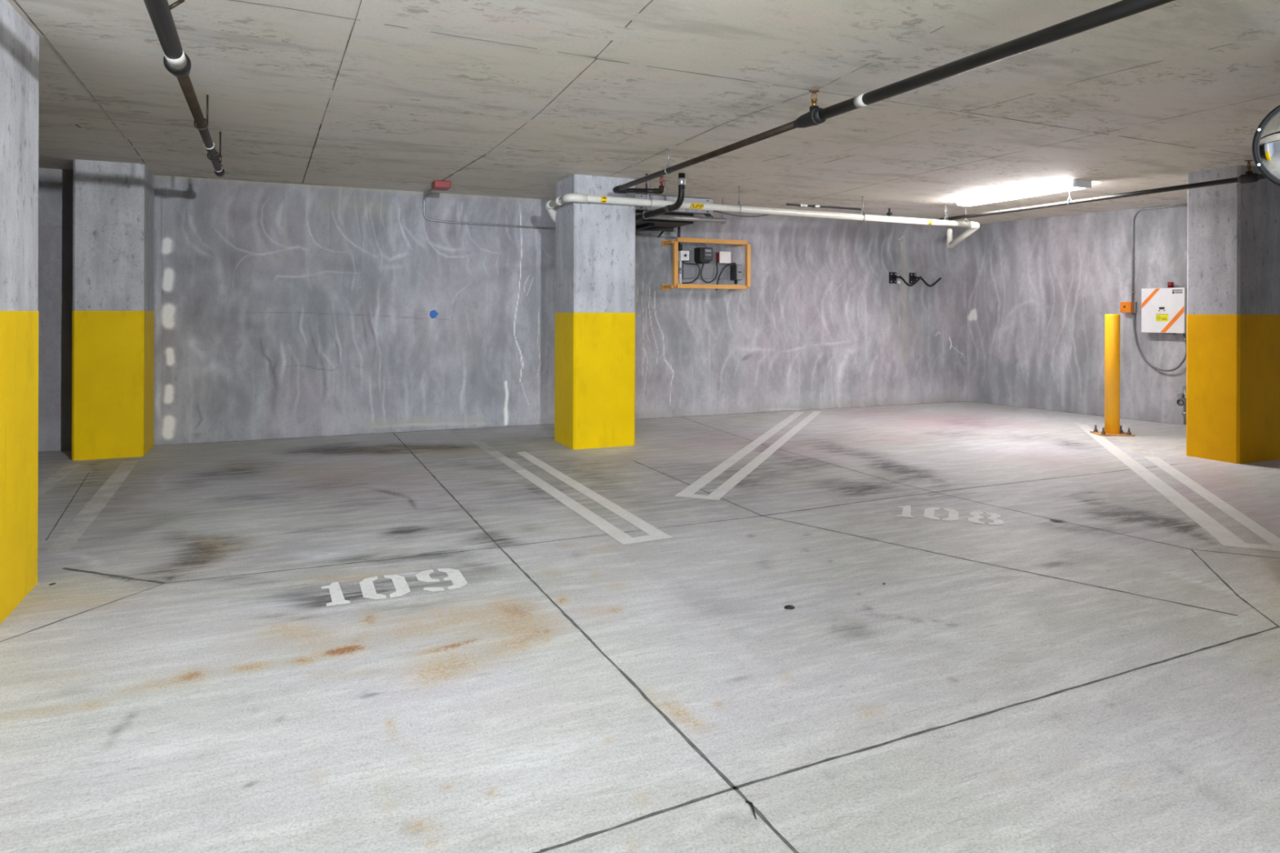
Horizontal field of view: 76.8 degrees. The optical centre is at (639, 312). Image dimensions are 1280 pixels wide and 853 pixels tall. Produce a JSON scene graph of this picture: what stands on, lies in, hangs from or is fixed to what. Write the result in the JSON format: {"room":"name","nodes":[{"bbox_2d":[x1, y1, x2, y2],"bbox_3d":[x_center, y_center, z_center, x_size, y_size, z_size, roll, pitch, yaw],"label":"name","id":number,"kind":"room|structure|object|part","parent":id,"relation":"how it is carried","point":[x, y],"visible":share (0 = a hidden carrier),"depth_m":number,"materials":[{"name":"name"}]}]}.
{"room":"parking garage","nodes":[
{"label":"parking garage","id":0,"kind":"room"},
{"bbox_2d":[38,168,967,451],"bbox_3d":[-2.620,-0.010,8.300,15.920,2.500,0.001,0,0,-24],"label":"wall","id":1,"kind":"structure","parent":0,"point":[282,310],"depth_m":8.54,"materials":[{"name":"concrete"}]},
{"bbox_2d":[429,310,438,318],"bbox_3d":[-2.168,0.023,8.497,0.092,0.090,0.001,0,0,-24],"label":"sticker","id":2,"kind":"object","parent":1,"relation":"attached to","point":[433,314],"visible":1,"depth_m":8.50,"materials":[{"name":"blue plastic"}]},
{"bbox_2d":[681,250,728,279],"bbox_3d":[0.789,-0.572,9.770,0.620,0.330,0.055,0,0,-24],"label":"backboard","id":3,"kind":"object","parent":1,"relation":"attached to","point":[709,269],"visible":0.64,"depth_m":9.74,"materials":[{"name":"grey metal"}]},
{"bbox_2d":[677,226,688,261],"bbox_3d":[0.508,-0.828,9.539,0.113,0.440,0.136,0,0,-24],"label":"box","id":4,"kind":"object","parent":3,"relation":"attached to","point":[683,255],"visible":0.84,"depth_m":9.50,"materials":[{"name":"white plastic"}]},
{"bbox_2d":[678,260,683,283],"bbox_3d":[0.476,-0.473,9.525,0.060,0.270,0.060,0,0,-24],"label":"pipe","id":5,"kind":"object","parent":4,"relation":"attached to","point":[680,268],"visible":0.89,"depth_m":9.51,"materials":[{"name":"white plastic"}]},
{"bbox_2d":[682,261,700,284],"bbox_3d":[0.611,-0.472,9.617,0.242,0.276,0.017,0,0,-24],"label":"cable","id":6,"kind":"object","parent":4,"relation":"attached to","point":[683,262],"visible":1,"depth_m":9.62,"materials":[{"name":"black rubber"}]},
{"bbox_2d":[693,247,712,263],"bbox_3d":[0.758,-0.675,9.631,0.170,0.185,0.164,0,0,-24],"label":"control box","id":7,"kind":"object","parent":3,"relation":"attached to","point":[701,255],"visible":1,"depth_m":9.57,"materials":[{"name":"grey plastic"}]},
{"bbox_3d":[0.809,-0.689,9.570,0.105,0.135,0.004,0,0,-24],"label":"panel","id":8,"kind":"part","parent":7,"relation":"part of","materials":[{"name":"grey plastic"}]},
{"bbox_2d":[715,251,730,263],"bbox_3d":[1.011,-0.661,9.782,0.155,0.140,0.098,0,0,-24],"label":"alarm box","id":9,"kind":"object","parent":3,"relation":"attached to","point":[724,257],"visible":1,"depth_m":9.74,"materials":[{"name":"white plastic"}]},
{"bbox_2d":[700,262,718,283],"bbox_3d":[0.835,-0.479,9.716,0.251,0.259,0.037,0,0,-30],"label":"cable","id":10,"kind":"object","parent":9,"relation":"attached to","point":[714,278],"visible":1,"depth_m":9.71,"materials":[{"name":"black rubber"}]},
{"bbox_2d":[661,237,751,289],"bbox_3d":[0.793,-0.562,9.630,1.035,0.600,0.315,0,0,-24],"label":"frame","id":11,"kind":"object","parent":1,"relation":"attached to","point":[664,242],"visible":1,"depth_m":9.50,"materials":[{"name":"orange wood"}]},
{"bbox_3d":[0.410,-0.558,9.365,0.050,0.530,0.050,0,0,-24],"label":"post","id":12,"kind":"part","parent":11,"relation":"part of","materials":[{"name":"orange wood"}]},
{"bbox_3d":[0.852,-0.302,9.533,0.935,0.050,0.050,0,0,-24],"label":"rail","id":13,"kind":"part","parent":11,"relation":"part of","materials":[{"name":"brown wood"}]},
{"bbox_3d":[0.854,-0.837,9.533,0.935,0.050,0.050,0,0,-24],"label":"rail","id":14,"kind":"part","parent":11,"relation":"part of","materials":[{"name":"orange wood"}]},
{"bbox_3d":[1.298,-0.560,9.708,0.050,0.520,0.050,0,0,-24],"label":"post","id":15,"kind":"part","parent":11,"relation":"part of","materials":[{"name":"orange wood"}]},
{"bbox_2d":[729,264,742,284],"bbox_3d":[1.179,-0.463,9.888,0.090,0.235,0.155,0,0,-24],"label":"switch box","id":16,"kind":"object","parent":1,"relation":"attached to","point":[735,270],"visible":1,"depth_m":9.83,"materials":[{"name":"grey plastic"}]},
{"bbox_2d":[715,262,736,290],"bbox_3d":[1.030,-0.434,9.799,0.317,0.344,0.054,0,0,-35],"label":"cable","id":17,"kind":"object","parent":16,"relation":"attached to","point":[726,265],"visible":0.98,"depth_m":9.79,"materials":[{"name":"black rubber"}]},
{"bbox_3d":[1.211,-0.485,9.825,0.078,0.180,0.006,0,0,-24],"label":"plate","id":18,"kind":"part","parent":16,"relation":"part of","materials":[{"name":"grey plastic"}]},
{"bbox_2d":[888,271,942,287],"bbox_3d":[3.699,-0.441,10.851,0.518,0.200,0.436,0,0,-24],"label":"wall hook","id":19,"kind":"object","parent":1,"relation":"attached to","point":[892,276],"visible":1,"depth_m":10.94,"materials":[{"name":"black plastic"}]},
{"bbox_3d":[3.433,-0.467,10.962,0.120,0.150,0.017,0,0,-24],"label":"wall plate","id":20,"kind":"part","parent":19,"relation":"part of","materials":[{"name":"black metal"}]},
{"bbox_3d":[3.562,-0.413,10.781,0.037,0.143,0.431,0,0,-38],"label":"hook arm","id":21,"kind":"part","parent":19,"relation":"part of"},
{"bbox_3d":[3.748,-0.466,11.101,0.110,0.150,0.017,0,0,-24],"label":"wall plate","id":22,"kind":"part","parent":19,"relation":"part of","materials":[{"name":"black metal"}]},
{"bbox_3d":[3.878,-0.412,10.920,0.037,0.143,0.431,0,0,-38],"label":"hook arm","id":23,"kind":"part","parent":19,"relation":"part of"},
{"bbox_2d":[0,400,1279,852],"bbox_3d":[0.955,1.253,2.775,18.000,0.001,13.500,0,0,-24],"label":"floor","id":24,"kind":"structure","parent":0,"point":[1104,677],"depth_m":2.98,"materials":[{"name":"concrete"}]},
{"bbox_2d":[0,0,39,624],"bbox_3d":[-2.901,-0.011,3.315,0.579,2.500,0.614,0,0,-24],"label":"concrete column","id":25,"kind":"structure","parent":24,"relation":"on","point":[19,43],"depth_m":3.41,"materials":[{"name":"yellow paint"}]},
{"bbox_2d":[37,461,137,551],"bbox_3d":[-3.802,1.234,5.362,0.590,0.001,2.820,0,0,-24],"label":"parking line","id":26,"kind":"object","parent":24,"relation":"on","point":[73,532],"visible":0.9,"depth_m":5.33,"materials":[{"name":"white paint"}]},
{"bbox_2d":[71,159,154,460],"bbox_3d":[-4.601,-0.018,7.082,0.514,2.500,0.619,0,0,-24],"label":"concrete column","id":27,"kind":"structure","parent":24,"relation":"on","point":[113,313],"depth_m":6.81,"materials":[{"name":"yellow paint"}]},
{"bbox_2d":[320,568,466,606],"bbox_3d":[-1.118,1.244,3.682,0.620,0.001,0.325,0,0,-24],"label":"number","id":28,"kind":"object","parent":24,"relation":"on","point":[368,590],"visible":1,"depth_m":3.67,"materials":[{"name":"white paint"}]},
{"bbox_2d":[471,440,672,544],"bbox_3d":[-0.713,1.246,6.110,0.325,0.001,3.750,0,0,-24],"label":"parking line","id":29,"kind":"object","parent":24,"relation":"on","point":[655,534],"visible":1,"depth_m":5.32,"materials":[{"name":"white paint"}]},
{"bbox_2d":[554,174,635,449],"bbox_3d":[-0.435,-0.002,7.724,0.614,2.500,0.584,0,0,-24],"label":"concrete column","id":30,"kind":"structure","parent":24,"relation":"on","point":[594,382],"depth_m":7.47,"materials":[{"name":"yellow paint"}]},
{"bbox_2d":[674,411,821,500],"bbox_3d":[1.286,1.253,7.801,3.804,0.001,3.829,0,0,-24],"label":"parking line","id":31,"kind":"object","parent":24,"relation":"on","point":[690,491],"visible":1,"depth_m":6.73,"materials":[{"name":"white paint"}]},
{"bbox_2d":[745,800,756,819],"bbox_3d":[0.283,1.246,2.026,0.013,0.010,0.078,0,0,-13],"label":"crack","id":32,"kind":"object","parent":24,"relation":"on","point":[747,802],"visible":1,"depth_m":2.03,"materials":[{"name":"black concrete"}]},
{"bbox_2d":[784,604,795,609],"bbox_3d":[0.634,1.249,3.422,0.048,0.006,0.040,0,0,-24],"label":"cap","id":33,"kind":"object","parent":24,"relation":"on","point":[788,606],"visible":1,"depth_m":3.42,"materials":[{"name":"grey metal"}]},
{"bbox_2d":[897,505,1004,524],"bbox_3d":[1.905,1.255,4.998,0.615,0.001,0.598,0,0,-24],"label":"number","id":34,"kind":"object","parent":24,"relation":"on","point":[929,513],"visible":1,"depth_m":4.98,"materials":[{"name":"white paint"}]},
{"bbox_2d":[1089,314,1135,436],"bbox_3d":[4.896,0.643,8.371,0.340,1.251,0.240,0,0,6],"label":"bollard","id":35,"kind":"object","parent":24,"relation":"on","point":[1113,427],"visible":1,"depth_m":8.31,"materials":[{"name":"metal"}]},
{"bbox_3d":[4.896,0.637,8.371,0.140,1.239,0.140,0,0,-24],"label":"post","id":36,"kind":"part","parent":35,"relation":"part of","materials":[{"name":"yellow metal"}]},
{"bbox_3d":[4.894,1.262,8.371,0.340,0.014,0.240,0,0,6],"label":"plate","id":37,"kind":"part","parent":35,"relation":"part of","materials":[{"name":"metal"}]},
{"bbox_2d":[1075,422,1279,551],"bbox_3d":[4.111,1.264,6.683,3.642,0.001,3.960,0,0,-24],"label":"parking line","id":38,"kind":"object","parent":24,"relation":"on","point":[1225,537],"visible":1,"depth_m":5.43,"materials":[{"name":"white paint"}]},
{"bbox_2d":[1186,164,1279,463],"bbox_3d":[5.199,0.020,7.074,0.614,2.500,0.439,0,0,-24],"label":"concrete column","id":39,"kind":"structure","parent":24,"relation":"on","point":[1233,361],"depth_m":6.89,"materials":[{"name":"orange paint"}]},
{"bbox_3d":[3.291,0.013,3.505,0.589,2.500,0.594,0,0,-24],"label":"concrete column","id":40,"kind":"structure","parent":24,"relation":"on","visible":0},
{"bbox_2d":[1252,105,1279,186],"bbox_3d":[2.845,-0.704,3.375,0.338,0.403,0.353,0,0,-24],"label":"convex mirror","id":41,"kind":"object","parent":40,"relation":"attached to","point":[1266,140],"visible":1,"depth_m":3.42,"materials":[{"name":"white plastic"}]},
{"bbox_2d":[6,0,1279,224],"bbox_3d":[1.097,-1.245,2.724,18.200,0.001,13.300,0,0,-24],"label":"ceiling","id":42,"kind":"structure","parent":0,"point":[519,99],"depth_m":4.67,"materials":[{"name":"concrete"}]},
{"bbox_2d":[143,0,225,177],"bbox_3d":[-2.012,-1.146,3.548,0.138,0.223,6.121,0,0,-25],"label":"pipe","id":43,"kind":"object","parent":42,"relation":"hanging from","point":[176,62],"visible":1,"depth_m":3.47,"materials":[{"name":"black metal"}]},
{"bbox_2d":[431,180,450,191],"bbox_3d":[-1.926,-1.224,7.817,0.150,0.064,0.200,0,0,-24],"label":"junction box","id":44,"kind":"object","parent":42,"relation":"attached to","point":[437,184],"visible":1,"depth_m":7.74,"materials":[{"name":"red metal"}]},
{"bbox_2d":[422,188,707,247],"bbox_3d":[-0.606,-0.990,8.855,3.377,0.496,0.592,0,0,-24],"label":"conduit","id":45,"kind":"object","parent":42,"relation":"attached to","point":[430,189],"visible":0.62,"depth_m":8.72,"materials":[{"name":"metal"}]},
{"bbox_2d":[635,173,685,222],"bbox_3d":[0.047,-1.067,7.872,0.079,0.365,1.443,0,0,-29],"label":"drain pipe","id":46,"kind":"object","parent":42,"relation":"attached to","point":[681,180],"visible":0.83,"depth_m":7.37,"materials":[{"name":"black metal"}]},
{"bbox_2d":[635,194,726,237],"bbox_3d":[0.080,-1.064,8.941,1.470,0.372,0.947,0,0,-24],"label":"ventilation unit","id":47,"kind":"object","parent":42,"relation":"hanging from","point":[666,222],"visible":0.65,"depth_m":8.72,"materials":[{"name":"metal"}]},
{"bbox_2d":[635,210,693,228],"bbox_3d":[-0.088,-1.020,8.925,1.110,0.110,0.800,0,0,-24],"label":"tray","id":48,"kind":"object","parent":47,"relation":"on","point":[650,223],"depth_m":8.75,"materials":[{"name":"grey metal"}]},
{"bbox_3d":[0.175,-1.067,8.516,1.300,0.012,0.011,0,0,-24],"label":"cable rail","id":49,"kind":"part","parent":47,"relation":"part of","materials":[{"name":"grey plastic"}]},
{"bbox_3d":[0.018,-1.158,8.972,1.340,0.167,0.840,0,0,-24],"label":"casing","id":50,"kind":"part","parent":47,"relation":"part of","materials":[{"name":"metal"}]},
{"bbox_3d":[0.261,-1.004,8.533,1.470,0.060,0.053,0,0,-24],"label":"rail","id":51,"kind":"part","parent":47,"relation":"part of","materials":[{"name":"metal"}]},
{"bbox_2d":[712,210,768,217],"bbox_3d":[1.251,-1.187,9.607,1.153,0.108,0.028,0,0,-23],"label":"cable","id":52,"kind":"object","parent":42,"relation":"hanging from","point":[713,211],"visible":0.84,"depth_m":9.58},
{"bbox_2d":[545,180,979,248],"bbox_3d":[1.847,-0.864,9.275,6.270,0.758,1.827,0,0,-24],"label":"pipe","id":53,"kind":"object","parent":42,"relation":"hanging from","point":[973,227],"visible":0.94,"depth_m":8.09,"materials":[{"name":"plastic"}]},
{"bbox_2d":[786,203,861,210],"bbox_3d":[2.153,-1.225,9.423,1.050,0.031,0.060,0,0,-24],"label":"conduit","id":54,"kind":"object","parent":42,"relation":"attached to","point":[787,204],"visible":1,"depth_m":9.36,"materials":[{"name":"grey plastic"}]},
{"bbox_2d":[886,208,892,216],"bbox_3d":[2.978,-1.189,9.646,0.060,0.100,0.060,0,0,-24],"label":"stub","id":55,"kind":"object","parent":42,"relation":"hanging from","point":[889,213],"visible":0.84,"depth_m":9.63,"materials":[{"name":"grey plastic"}]},
{"bbox_2d":[613,0,1175,194],"bbox_3d":[1.153,-1.139,4.596,0.535,0.214,5.880,0,0,-24],"label":"pipe","id":56,"kind":"object","parent":42,"relation":"attached to","point":[1120,10],"visible":1,"depth_m":3.62,"materials":[{"name":"black metal"}]},
{"bbox_2d":[955,179,1091,206],"bbox_3d":[3.846,-1.200,8.203,0.220,0.069,1.458,0,0,-24],"label":"lamp","id":57,"kind":"object","parent":42,"relation":"attached to","point":[1073,184],"visible":1,"depth_m":8.02,"materials":[{"name":"white plastic"}]},
{"bbox_2d":[933,160,1266,220],"bbox_3d":[4.557,-1.133,7.097,0.073,0.199,5.301,0,0,-25],"label":"pipe","id":58,"kind":"object","parent":42,"relation":"hanging from","point":[1249,176],"visible":0.8,"depth_m":7.31,"materials":[{"name":"black metal"}]},
{"bbox_2d":[966,203,1187,425],"bbox_3d":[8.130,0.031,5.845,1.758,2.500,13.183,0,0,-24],"label":"wall","id":59,"kind":"structure","parent":0,"point":[1040,292],"depth_m":10.21,"materials":[{"name":"concrete"}]},
{"bbox_2d":[1120,302,1137,312],"bbox_3d":[5.780,-0.058,9.556,0.133,0.130,0.135,0,0,-31],"label":"station","id":60,"kind":"object","parent":59,"relation":"attached to","point":[1125,307],"visible":1,"depth_m":9.52,"materials":[{"name":"orange plastic"}]},
{"bbox_2d":[1130,204,1187,372],"bbox_3d":[5.969,-0.269,9.289,0.083,1.895,0.644,0,0,-31],"label":"conduit","id":61,"kind":"object","parent":59,"relation":"attached to","point":[1132,258],"visible":0.94,"depth_m":9.50,"materials":[{"name":"metal"}]},
{"bbox_2d":[1141,281,1186,334],"bbox_3d":[5.989,-0.044,9.186,0.164,0.594,0.469,0,0,-31],"label":"electrical box","id":62,"kind":"object","parent":59,"relation":"attached to","point":[1163,310],"visible":0.94,"depth_m":9.13,"materials":[{"name":"white metal"}]},
{"bbox_2d":[1176,386,1186,424],"bbox_3d":[6.061,1.043,9.014,0.137,0.420,0.086,0,0,-31],"label":"valve","id":63,"kind":"object","parent":59,"relation":"attached to","point":[1180,402],"visible":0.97,"depth_m":9.01,"materials":[{"name":"metal"}]}
]}

